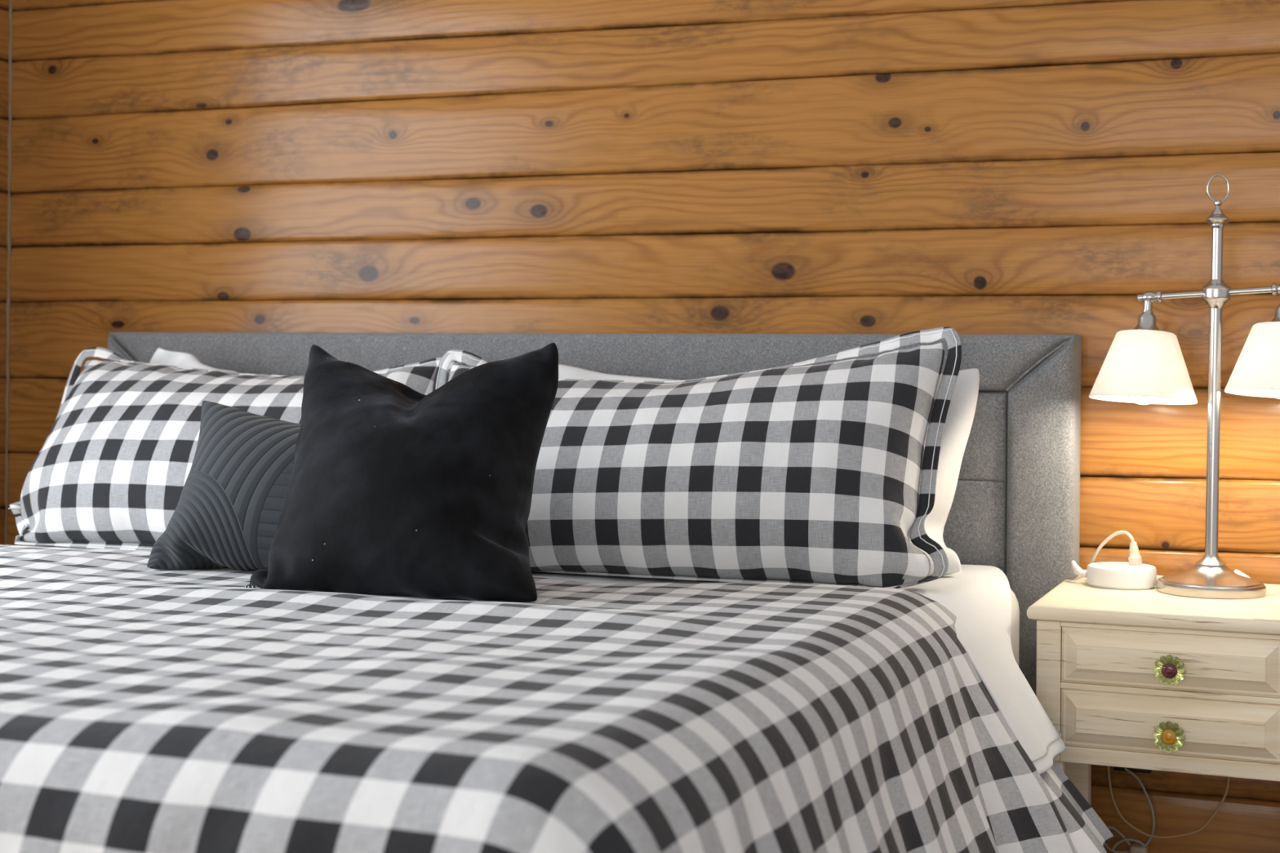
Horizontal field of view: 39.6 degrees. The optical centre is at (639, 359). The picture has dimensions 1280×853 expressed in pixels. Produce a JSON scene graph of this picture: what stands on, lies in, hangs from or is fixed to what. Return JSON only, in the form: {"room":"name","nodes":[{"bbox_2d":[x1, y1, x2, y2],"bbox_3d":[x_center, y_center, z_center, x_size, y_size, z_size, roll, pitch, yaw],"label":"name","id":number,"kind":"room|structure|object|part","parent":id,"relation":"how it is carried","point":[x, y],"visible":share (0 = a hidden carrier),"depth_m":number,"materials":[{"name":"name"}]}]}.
{"room":"bedroom","nodes":[
{"label":"bedroom","id":0,"kind":"room"},
{"bbox_2d":[0,0,9,544],"bbox_3d":[-2.146,-0.148,2.189,0.081,2.361,3.980,1,0,22],"label":"wall","id":1,"kind":"structure","parent":0,"point":[4,4],"depth_m":3.93,"materials":[{"name":"brown wood"}]},
{"bbox_2d":[4,0,13,545],"bbox_3d":[-1.402,-0.137,3.947,0.014,2.350,0.012,1,0,22],"label":"trim","id":2,"kind":"structure","parent":1,"relation":"attached to","point":[11,11],"depth_m":3.94,"materials":[{"name":"brown wood"}]},
{"bbox_2d":[7,0,1279,852],"bbox_3d":[0.523,-0.125,3.225,4.215,2.361,0.081,1,0,22],"label":"wall","id":3,"kind":"structure","parent":0,"point":[611,166],"depth_m":3.34,"materials":[{"name":"brown wood"}]},
{"bbox_2d":[1103,767,1155,852],"bbox_3d":[0.826,0.794,3.010,0.088,0.207,0.036,1,0,22],"label":"cord","id":4,"kind":"object","parent":3,"relation":"attached to","point":[1138,846],"visible":0.88,"depth_m":3.00,"materials":[{"name":"grey plastic"}]},
{"bbox_2d":[1113,766,1151,773],"bbox_3d":[0.843,0.680,3.044,0.063,0.050,0.014,1,0,22],"label":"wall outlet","id":5,"kind":"object","parent":3,"relation":"attached to","point":[1115,768],"visible":0.12,"depth_m":3.04,"materials":[{"name":"black plastic"}]},
{"bbox_3d":[-0.301,1.077,1.181,4.215,0.060,4.480,0,0,22],"label":"floor","id":6,"kind":"structure","parent":0,"visible":0},
{"bbox_2d":[107,332,1081,694],"bbox_3d":[-0.539,0.496,2.510,1.994,1.099,2.008,1,0,22],"label":"headboard","id":7,"kind":"object","parent":6,"relation":"on","point":[1015,509],"visible":0.08,"depth_m":3.06,"materials":[{"name":"grey fabric"}]},
{"bbox_2d":[36,545,1019,666],"bbox_3d":[-0.547,0.549,2.491,1.840,0.388,1.857,1,0,22],"label":"mattress","id":8,"kind":"object","parent":7,"relation":"on","point":[1015,625],"visible":0.1,"depth_m":2.94,"materials":[{"name":"white fabric"}]},
{"bbox_2d":[0,544,1075,852],"bbox_3d":[-0.662,0.696,2.100,2.200,0.804,1.621,1,0,22],"label":"duvet","id":9,"kind":"object","parent":8,"relation":"on","point":[144,709],"visible":0.88,"depth_m":1.70,"materials":[{"name":"multicoloured fabric"}]},
{"bbox_2d":[146,400,300,569],"bbox_3d":[-0.525,0.192,2.703,0.397,0.251,0.227,0,0,11],"label":"cushion","id":10,"kind":"object","parent":9,"relation":"on","point":[227,513],"visible":0.49,"depth_m":2.64,"materials":[{"name":"grey fabric"}]},
{"bbox_2d":[244,342,558,601],"bbox_3d":[-0.311,0.147,2.481,0.467,0.344,0.311,1,0,22],"label":"velvet cushion","id":11,"kind":"object","parent":9,"relation":"on","point":[393,488],"visible":1,"depth_m":2.38,"materials":[{"name":"black fabric"}]},
{"bbox_2d":[38,545,1065,774],"bbox_3d":[-0.193,0.446,2.997,1.828,0.208,0.620,1,0,22],"label":"sheet","id":12,"kind":"object","parent":8,"relation":"on","point":[980,597],"visible":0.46,"depth_m":2.56,"materials":[{"name":"white fabric"}]},
{"bbox_2d":[149,347,238,373],"bbox_3d":[-0.683,0.159,3.338,0.838,0.358,0.303,1,0,22],"label":"sleeping pillow","id":13,"kind":"object","parent":12,"relation":"on","point":[162,357],"visible":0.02,"depth_m":3.49,"materials":[{"name":"white fabric"}]},
{"bbox_2d":[8,346,467,551],"bbox_3d":[-0.747,0.159,3.182,0.893,0.363,0.322,1,0,22],"label":"pillow sham","id":14,"kind":"object","parent":12,"relation":"on","point":[112,469],"visible":0.53,"depth_m":3.14,"materials":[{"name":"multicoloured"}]},
{"bbox_2d":[432,326,961,588],"bbox_3d":[0.041,0.145,2.870,0.937,0.403,0.296,1,0,22],"label":"pillow sham","id":15,"kind":"object","parent":12,"relation":"on","point":[824,473],"visible":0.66,"depth_m":2.75,"materials":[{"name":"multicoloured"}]},
{"bbox_2d":[502,359,979,576],"bbox_3d":[0.127,0.173,3.028,0.880,0.342,0.258,1,0,22],"label":"sleeping pillow","id":16,"kind":"object","parent":12,"relation":"on","point":[962,409],"visible":0.06,"depth_m":2.91,"materials":[{"name":"white fabric"}]},
{"bbox_2d":[1040,759,1113,852],"bbox_3d":[0.412,0.512,2.664,0.603,0.317,0.442,1,0,22],"label":"bed skirt","id":17,"kind":"object","parent":8,"relation":"on","point":[1087,832],"visible":0.14,"depth_m":2.43,"materials":[{"name":"multicoloured fabric"}]},
{"bbox_3d":[0.492,0.282,3.108,0.294,0.150,0.019,0,0,22],"label":"panel","id":18,"kind":"part","parent":7,"relation":"part of","materials":[{"name":"grey fabric"}]},
{"bbox_3d":[0.493,0.131,3.108,0.294,0.152,0.019,0,0,22],"label":"panel","id":19,"kind":"part","parent":7,"relation":"part of","materials":[{"name":"grey fabric"}]},
{"bbox_3d":[-0.179,0.460,3.415,1.790,0.857,0.060,0,0,22],"label":"headboard","id":20,"kind":"part","parent":7,"relation":"part of","materials":[{"name":"grey fabric"}]},
{"bbox_3d":[0.490,0.433,3.108,0.294,0.151,0.019,0,0,22],"label":"panel","id":21,"kind":"part","parent":7,"relation":"part of","materials":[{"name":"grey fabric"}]},
{"bbox_2d":[1026,575,1279,804],"bbox_3d":[0.846,0.714,2.784,0.413,0.687,0.465,1,0,22],"label":"nightstand","id":22,"kind":"object","parent":6,"relation":"on","point":[1145,679],"visible":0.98,"depth_m":2.61,"materials":[{"name":"beige paint"}]},
{"bbox_3d":[0.622,0.827,2.691,0.038,0.457,0.038,0,0,22],"label":"leg","id":23,"kind":"part","parent":22,"relation":"part of","materials":[{"name":"beige paint"}]},
{"bbox_3d":[0.729,0.828,2.961,0.038,0.457,0.038,0,0,22],"label":"leg","id":24,"kind":"part","parent":22,"relation":"part of","materials":[{"name":"beige paint"}]},
{"bbox_2d":[1071,560,1156,590],"bbox_3d":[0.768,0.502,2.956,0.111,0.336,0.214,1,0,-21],"label":"puck","id":25,"kind":"object","parent":22,"relation":"on","point":[1119,575],"visible":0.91,"depth_m":2.87,"materials":[{"name":"white plastic"}]},
{"bbox_2d":[1089,530,1164,578],"bbox_3d":[0.817,0.324,2.976,0.136,0.089,0.116,1,0,-43],"label":"plug","id":26,"kind":"object","parent":25,"relation":"attached to","point":[1135,558],"visible":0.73,"depth_m":2.90,"materials":[{"name":"beige plastic"}]},
{"bbox_3d":[0.810,0.336,2.903,0.038,0.002,0.032,0,0,22],"label":"socket plate","id":27,"kind":"part","parent":25,"relation":"part of","materials":[{"name":"white plastic"}]},
{"bbox_2d":[1106,765,1230,838],"bbox_3d":[0.878,0.719,2.958,0.198,0.157,0.004,1,0,22],"label":"lamp cord","id":28,"kind":"object","parent":22,"relation":"hanging from","point":[1211,817],"visible":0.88,"depth_m":2.96,"materials":[{"name":"brown plastic"}]},
{"bbox_3d":[0.768,0.546,2.580,0.046,0.046,0.028,0,0,22],"label":"knob","id":29,"kind":"part","parent":22,"relation":"part of","materials":[{"name":"green glass"}]},
{"bbox_3d":[0.769,0.450,2.580,0.046,0.046,0.028,0,0,22],"label":"knob","id":30,"kind":"part","parent":22,"relation":"part of","materials":[{"name":"green glass"}]},
{"bbox_3d":[0.779,0.592,2.615,0.316,0.024,0.020,0,0,22],"label":"rail","id":31,"kind":"part","parent":22,"relation":"part of","materials":[{"name":"beige paint"}]},
{"bbox_3d":[0.780,0.489,2.615,0.316,0.009,0.020,0,0,22],"label":"rail","id":32,"kind":"part","parent":22,"relation":"part of","materials":[{"name":"beige paint"}]},
{"bbox_3d":[0.781,0.397,2.615,0.316,0.007,0.020,0,0,22],"label":"rail","id":33,"kind":"part","parent":22,"relation":"part of","materials":[{"name":"beige paint"}]},
{"bbox_3d":[0.777,0.537,2.608,0.314,0.085,0.031,0,0,22],"label":"drawer","id":34,"kind":"part","parent":22,"relation":"part of","materials":[{"name":"beige paint"}]},
{"bbox_3d":[0.778,0.443,2.608,0.314,0.083,0.031,0,0,22],"label":"drawer","id":35,"kind":"part","parent":22,"relation":"part of","materials":[{"name":"beige paint"}]},
{"bbox_2d":[1088,173,1279,599],"bbox_3d":[0.910,0.037,2.831,0.378,0.668,0.182,1,0,22],"label":"table lamp","id":36,"kind":"object","parent":22,"relation":"on","point":[1144,364],"visible":1,"depth_m":2.82,"materials":[{"name":"silver metal"}]},
{"bbox_3d":[0.811,0.037,2.864,0.049,0.070,0.049,0,0,22],"label":"bulb","id":37,"kind":"part","parent":36,"relation":"part of","materials":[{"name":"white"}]},
{"bbox_3d":[0.810,0.012,2.863,0.169,0.121,0.168,0,0,22],"label":"lamp shade","id":38,"kind":"part","parent":36,"relation":"part of","materials":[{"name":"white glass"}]},
{"bbox_3d":[0.870,-0.104,2.855,0.068,0.014,0.010,0,0,22],"label":"arm","id":39,"kind":"part","parent":36,"relation":"part of","materials":[{"name":"silver metal"}]},
{"bbox_3d":[0.920,-0.171,2.835,0.018,0.087,0.018,0,0,22],"label":"stem","id":40,"kind":"part","parent":36,"relation":"part of","materials":[{"name":"silver metal"}]},
{"bbox_3d":[0.968,-0.109,2.816,0.068,0.014,0.010,0,0,22],"label":"arm","id":41,"kind":"part","parent":36,"relation":"part of","materials":[{"name":"silver metal"}]},
{"bbox_3d":[1.005,0.001,2.786,0.169,0.121,0.168,0,0,22],"label":"lamp shade","id":42,"kind":"part","parent":36,"relation":"part of","materials":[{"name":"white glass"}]},
{"bbox_3d":[1.005,0.026,2.787,0.049,0.070,0.049,0,0,22],"label":"bulb","id":43,"kind":"part","parent":36,"relation":"part of","materials":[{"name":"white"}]},
{"bbox_2d":[1234,568,1250,578],"bbox_3d":[0.997,0.360,2.943,0.026,0.024,0.032,1,0,22],"label":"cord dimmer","id":44,"kind":"object","parent":22,"relation":"on","point":[1237,571],"visible":0.36,"depth_m":2.93,"materials":[{"name":"white plastic"}]}
]}

